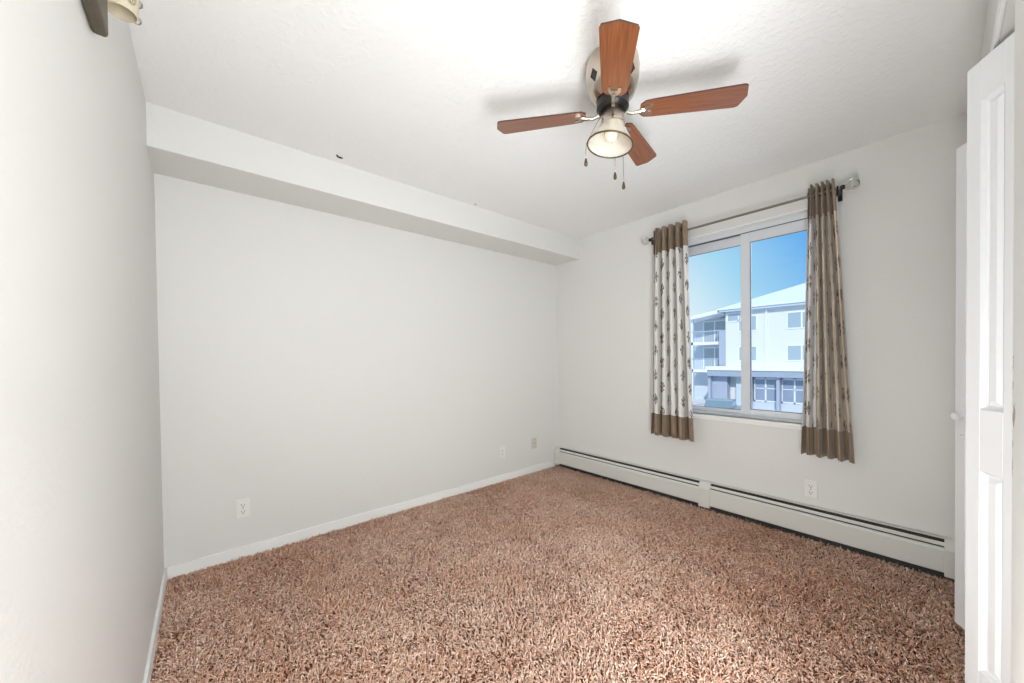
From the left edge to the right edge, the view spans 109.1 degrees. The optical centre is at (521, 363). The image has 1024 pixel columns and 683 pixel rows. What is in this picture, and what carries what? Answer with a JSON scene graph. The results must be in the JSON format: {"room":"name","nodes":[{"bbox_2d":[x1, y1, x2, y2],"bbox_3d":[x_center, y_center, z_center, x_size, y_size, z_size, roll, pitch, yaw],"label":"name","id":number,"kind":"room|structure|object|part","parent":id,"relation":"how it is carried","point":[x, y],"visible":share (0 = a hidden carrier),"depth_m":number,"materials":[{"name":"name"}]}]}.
{"room":"empty bedroom","nodes":[
{"label":"empty bedroom","id":0,"kind":"room"},
{"bbox_2d":[0,0,163,682],"bbox_3d":[-0.780,-0.013,0.522,0.120,2.456,3.836,-1,1,-41],"label":"wall","id":1,"kind":"structure","parent":0,"point":[82,548],"depth_m":0.69,"materials":[{"name":"white paint"}]},
{"bbox_2d":[81,0,142,36],"bbox_3d":[-0.972,-0.886,0.845,0.072,0.225,0.347,-1,1,-31],"label":"wall light","id":2,"kind":"object","parent":1,"relation":"attached to","point":[96,11],"visible":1,"depth_m":0.86,"materials":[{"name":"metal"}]},
{"bbox_3d":[-0.932,-0.838,0.786,0.028,0.130,0.205,-1,1,-41],"label":"plate","id":3,"kind":"part","parent":2,"relation":"part of","materials":[{"name":"brown metal"}]},
{"bbox_3d":[-1.026,-0.949,0.932,0.072,0.100,0.072,-1,1,-41],"label":"lamp shade","id":4,"kind":"part","parent":2,"relation":"part of","materials":[{"name":"beige glass"}]},
{"bbox_2d":[142,567,166,682],"bbox_3d":[-1.012,1.174,0.920,0.012,0.078,2.936,-1,1,-41],"label":"baseboard","id":5,"kind":"structure","parent":1,"relation":"attached to","point":[152,647],"depth_m":1.56,"materials":[{"name":"white paint"}]},
{"bbox_2d":[154,173,557,567],"bbox_3d":[-0.840,-0.047,3.097,3.420,2.456,0.120,-1,1,-41],"label":"wall","id":6,"kind":"structure","parent":0,"point":[316,368],"depth_m":2.56,"materials":[{"name":"white paint"}]},
{"bbox_2d":[236,498,249,518],"bbox_3d":[-1.718,0.891,2.246,0.070,0.115,0.010,-1,1,-41],"label":"wall outlet","id":7,"kind":"object","parent":6,"relation":"attached to","point":[242,505],"visible":1,"depth_m":2.24,"materials":[{"name":"white plastic"}]},
{"bbox_2d":[167,460,554,579],"bbox_3d":[-0.803,1.143,3.044,3.098,0.078,0.012,-1,1,-41],"label":"baseboard","id":8,"kind":"structure","parent":6,"relation":"attached to","point":[187,567],"depth_m":2.57,"materials":[{"name":"white paint"}]},
{"bbox_2d":[499,446,504,457],"bbox_3d":[-0.192,0.869,3.579,0.070,0.115,0.010,-1,1,-41],"label":"wall outlet","id":9,"kind":"object","parent":6,"relation":"attached to","point":[502,448],"visible":1,"depth_m":3.57,"materials":[{"name":"white plastic"}]},
{"bbox_2d":[532,437,536,448],"bbox_3d":[0.133,0.842,3.861,0.070,0.115,0.014,-1,1,-41],"label":"wall outlet","id":10,"kind":"object","parent":6,"relation":"attached to","point":[534,440],"visible":1,"depth_m":3.86,"materials":[{"name":"beige plastic"}]},
{"bbox_2d":[146,102,579,264],"bbox_3d":[-0.702,-1.171,2.909,3.180,0.206,0.339,-1,1,-41],"label":"beam","id":11,"kind":"structure","parent":0,"point":[182,146],"depth_m":2.29,"materials":[{"name":"white paint"}]},
{"bbox_2d":[128,0,987,238],"bbox_3d":[0.407,-1.321,1.636,3.420,0.100,3.956,-1,1,-41],"label":"ceiling","id":12,"kind":"structure","parent":0,"point":[415,93],"depth_m":1.64,"materials":[{"name":"white paint"}]},
{"bbox_2d":[497,19,748,189],"bbox_3d":[0.392,-1.023,1.520,0.853,0.491,0.700,-1,1,-26],"label":"ceiling fan","id":13,"kind":"object","parent":12,"relation":"hanging from","point":[612,69],"visible":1,"depth_m":1.48,"materials":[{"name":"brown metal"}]},
{"bbox_3d":[0.081,-1.048,1.587,0.390,0.006,0.126,-1,12,11],"label":"blade","id":14,"kind":"part","parent":13,"relation":"part of","materials":[{"name":"brown wood"}]},
{"bbox_2d":[590,68,596,80],"bbox_3d":[0.291,-1.168,1.474,0.012,0.050,0.036,-1,1,-31],"label":"vent","id":15,"kind":"object","parent":13,"relation":"attached to","point":[593,71],"depth_m":1.47,"materials":[{"name":"grey metal"}]},
{"bbox_3d":[0.376,-0.961,1.531,0.188,0.088,0.188,8,1,-41],"label":"lamp shade","id":16,"kind":"part","parent":13,"relation":"part of","materials":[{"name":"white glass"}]},
{"bbox_3d":[0.377,-0.969,1.530,0.053,0.072,0.053,8,1,-41],"label":"bulb","id":17,"kind":"part","parent":13,"relation":"part of","materials":[{"name":"beige glass"}]},
{"bbox_3d":[0.380,-1.081,1.529,0.132,0.044,0.132,-1,1,-41],"label":"motor","id":18,"kind":"part","parent":13,"relation":"part of","materials":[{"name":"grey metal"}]},
{"bbox_3d":[0.328,-1.047,1.264,0.126,0.006,0.320,12,3,11],"label":"blade","id":19,"kind":"part","parent":13,"relation":"part of","materials":[{"name":"brown wood"}]},
{"bbox_3d":[0.553,-1.056,1.768,0.108,0.006,0.370,-14,-7,35],"label":"blade","id":20,"kind":"part","parent":13,"relation":"part of","materials":[{"name":"brown wood"}]},
{"bbox_3d":[0.687,-1.054,1.471,0.405,0.006,0.120,-1,-2,11],"label":"blade","id":21,"kind":"part","parent":13,"relation":"part of","materials":[{"name":"brown wood"}]},
{"bbox_2d":[152,469,964,682],"bbox_3d":[0.438,1.235,1.670,3.420,0.100,3.956,-1,1,-41],"label":"floor","id":22,"kind":"structure","parent":0,"point":[816,548],"depth_m":1.68,"materials":[{"name":"brown carpet"}]},
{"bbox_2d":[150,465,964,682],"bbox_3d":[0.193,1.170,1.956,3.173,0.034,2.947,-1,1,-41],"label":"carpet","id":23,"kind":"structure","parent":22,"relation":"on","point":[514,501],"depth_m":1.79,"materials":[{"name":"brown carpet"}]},
{"bbox_2d":[556,113,966,537],"bbox_3d":[1.704,-0.073,2.694,0.120,2.456,3.836,-1,1,-41],"label":"wall","id":24,"kind":"structure","parent":0,"point":[897,229],"depth_m":2.23,"materials":[{"name":"white paint"}]},
{"bbox_2d":[641,178,859,244],"bbox_3d":[1.534,-1.051,2.680,0.119,0.089,1.408,-1,1,-41],"label":"curtain rod","id":25,"kind":"object","parent":24,"relation":"attached to","point":[852,184],"visible":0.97,"depth_m":2.40,"materials":[{"name":"grey metal"}]},
{"bbox_2d":[651,220,693,441],"bbox_3d":[1.234,-0.258,3.008,0.117,1.750,0.373,-1,1,-41],"label":"curtain","id":26,"kind":"object","parent":25,"relation":"hanging from","point":[672,403],"visible":1,"depth_m":2.98,"materials":[{"name":"beige fabric"}]},
{"bbox_3d":[1.515,-1.061,2.663,0.017,0.017,1.240,-1,1,-41],"label":"rod","id":27,"kind":"part","parent":25,"relation":"part of","materials":[{"name":"grey metal"}]},
{"bbox_2d":[801,178,854,463],"bbox_3d":[1.891,-0.262,2.260,0.110,1.711,0.258,-1,1,-41],"label":"curtain","id":28,"kind":"object","parent":25,"relation":"hanging from","point":[827,431],"visible":1,"depth_m":2.26,"materials":[{"name":"beige fabric"}]},
{"bbox_2d":[555,446,954,581],"bbox_3d":[1.351,1.040,2.983,0.072,0.226,2.916,-1,1,-41],"label":"baseboard heater","id":29,"kind":"object","parent":24,"relation":"attached to","point":[926,552],"visible":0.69,"depth_m":2.44,"materials":[{"name":"white metal"}]},
{"bbox_3d":[0.906,1.038,3.453,0.018,0.131,1.586,-1,1,-41],"label":"panel","id":30,"kind":"part","parent":29,"relation":"part of","materials":[{"name":"white metal"}]},
{"bbox_3d":[1.366,1.008,2.992,0.036,0.157,2.905,-1,1,-41],"label":"panel","id":31,"kind":"part","parent":29,"relation":"part of","materials":[{"name":"white metal"}]},
{"bbox_3d":[1.859,1.041,2.364,0.018,0.131,1.309,-1,1,-41],"label":"panel","id":32,"kind":"part","parent":29,"relation":"part of","materials":[{"name":"white metal"}]},
{"bbox_2d":[688,200,837,429],"bbox_3d":[1.663,-0.290,2.721,0.138,1.461,1.080,-1,1,-41],"label":"window","id":33,"kind":"structure","parent":24,"relation":"in","point":[743,235],"depth_m":2.72,"materials":[{"name":"white plastic"}]},
{"bbox_3d":[1.546,-0.295,2.929,0.024,1.356,0.523,-1,1,-41],"label":"sash","id":34,"kind":"part","parent":33,"relation":"part of","materials":[{"name":"white plastic"}]},
{"bbox_3d":[1.671,0.407,2.730,0.136,0.030,1.080,-1,1,-41],"label":"sill","id":35,"kind":"part","parent":33,"relation":"part of","materials":[{"name":"white paint"}]},
{"bbox_3d":[1.834,-0.293,2.562,0.022,1.356,0.527,-1,1,-41],"label":"sash","id":36,"kind":"part","parent":33,"relation":"part of","materials":[{"name":"white plastic"}]},
{"bbox_2d":[804,479,817,498],"bbox_3d":[1.899,0.826,2.396,0.010,0.115,0.070,-1,1,-41],"label":"wall outlet","id":37,"kind":"object","parent":24,"relation":"attached to","point":[810,487],"visible":1,"depth_m":2.39,"materials":[{"name":"white plastic"}]},
{"bbox_2d":[980,0,1014,60],"bbox_3d":[1.165,-0.041,0.804,3.180,2.456,0.100,-1,1,-41],"label":"wall","id":38,"kind":"structure","parent":0,"point":[1008,27],"depth_m":1.14,"materials":[{"name":"white paint"}]},
{"bbox_2d":[950,143,966,629],"bbox_3d":[1.875,0.087,1.520,0.258,2.043,0.116,-1,1,-41],"label":"door","id":39,"kind":"structure","parent":38,"relation":"in","point":[959,416],"depth_m":1.53,"materials":[{"name":"white paint"}]},
{"bbox_3d":[1.822,0.221,1.526,0.030,0.030,0.030,0,1,17],"label":"knob","id":40,"kind":"part","parent":39,"relation":"part of","materials":[{"name":"white paint"}]},
{"bbox_2d":[965,32,1014,682],"bbox_3d":[1.411,0.098,1.093,0.258,2.043,0.101,-1,1,-41],"label":"door","id":41,"kind":"structure","parent":38,"relation":"in","point":[990,83],"depth_m":1.06,"materials":[{"name":"white paint"}]},
{"bbox_2d":[990,0,1006,51],"bbox_3d":[1.635,-0.946,1.285,1.687,0.050,0.010,-1,1,-41],"label":"trim","id":42,"kind":"structure","parent":38,"relation":"attached to","point":[1001,8],"depth_m":0.99,"materials":[{"name":"white paint"}]},
{"bbox_2d":[1011,0,1023,682],"bbox_3d":[0.899,0.120,0.646,0.300,2.146,0.012,-1,1,-41],"label":"trim","id":43,"kind":"structure","parent":38,"relation":"attached to","point":[1017,566],"depth_m":0.69,"materials":[{"name":"paint"}]},
{"label":"outside","id":44,"kind":"structure","parent":0,"visible":0},
{"bbox_2d":[693,399,801,412],"bbox_3d":[37.999,2.965,56.905,114.000,0.200,150.000,-1,1,-41],"label":"ground","id":45,"kind":"structure","parent":44,"point":[698,402],"depth_m":31.09,"materials":[{"name":"white snow"}]},
{"bbox_2d":[704,398,740,408],"bbox_3d":[12.457,2.903,22.753,1.760,1.470,4.487,0,1,37],"label":"car","id":46,"kind":"object","parent":45,"relation":"on","point":[710,402],"visible":0.31,"depth_m":21.84,"materials":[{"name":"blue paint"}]},
{"bbox_2d":[690,283,805,411],"bbox_3d":[24.117,-1.816,30.940,14.100,10.400,22.400,-1,1,-41],"label":"apartment building","id":47,"kind":"structure","parent":45,"relation":"on","point":[778,318],"depth_m":28.64,"materials":[{"name":"painted siding"},{"name":"glass"}]},
{"bbox_3d":[15.790,-0.302,33.760,0.220,7.500,0.200,-1,1,-41],"label":"post","id":48,"kind":"part","parent":47,"relation":"part of","materials":[{"name":"white"}]},
{"bbox_3d":[16.566,0.042,32.752,0.050,1.000,2.740,-1,1,-41],"label":"railing","id":49,"kind":"part","parent":47,"relation":"part of","materials":[{"name":"blue"}]},
{"bbox_3d":[16.536,-2.427,32.719,0.050,1.000,2.740,-1,1,-41],"label":"railing","id":50,"kind":"part","parent":47,"relation":"part of","materials":[{"name":"blue"}]},
{"bbox_3d":[15.854,2.249,30.702,0.400,2.480,0.200,-1,1,-41],"label":"post","id":51,"kind":"part","parent":47,"relation":"part of","materials":[{"name":"blue"}]},
{"bbox_3d":[18.011,-0.483,34.041,0.020,1.900,2.000,-1,1,-41],"label":"pane","id":52,"kind":"part","parent":47,"relation":"part of","materials":[{"name":"grey"}]},
{"bbox_3d":[17.981,-2.952,34.007,0.020,1.900,2.000,-1,1,-41],"label":"pane","id":53,"kind":"part","parent":47,"relation":"part of","materials":[{"name":"grey"}]},
{"bbox_3d":[17.463,-3.797,30.032,0.020,0.550,0.900,-1,1,-41],"label":"pane","id":54,"kind":"part","parent":47,"relation":"part of","materials":[{"name":"grey"}]},
{"bbox_3d":[18.158,-0.796,29.320,0.020,1.050,1.200,-1,1,-41],"label":"pane","id":55,"kind":"part","parent":47,"relation":"part of","materials":[{"name":"grey"}]},
{"bbox_3d":[18.128,-3.220,29.287,0.020,1.100,1.200,-1,1,-41],"label":"pane","id":56,"kind":"part","parent":47,"relation":"part of","materials":[{"name":"grey"}]},
{"bbox_3d":[17.829,2.256,28.443,0.400,2.480,0.200,-1,1,-41],"label":"post","id":57,"kind":"part","parent":47,"relation":"part of","materials":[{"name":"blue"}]},
{"bbox_3d":[18.721,2.001,27.993,0.020,1.720,1.430,-1,1,-41],"label":"pane","id":58,"kind":"part","parent":47,"relation":"part of","materials":[{"name":"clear glass"}]},
{"bbox_3d":[19.046,2.260,27.050,0.400,2.480,0.200,-1,1,-41],"label":"post","id":59,"kind":"part","parent":47,"relation":"part of","materials":[{"name":"blue"}]},
{"bbox_3d":[19.922,2.005,26.619,0.020,1.720,1.480,-1,1,-41],"label":"pane","id":60,"kind":"part","parent":47,"relation":"part of","materials":[{"name":"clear glass"}]},
{"bbox_3d":[20.356,-0.789,26.805,0.020,1.050,1.320,-1,1,-41],"label":"pane","id":61,"kind":"part","parent":47,"relation":"part of","materials":[{"name":"grey"}]},
{"bbox_3d":[20.327,-3.213,26.773,0.020,1.100,1.320,-1,1,-41],"label":"pane","id":62,"kind":"part","parent":47,"relation":"part of","materials":[{"name":"grey"}]}
]}

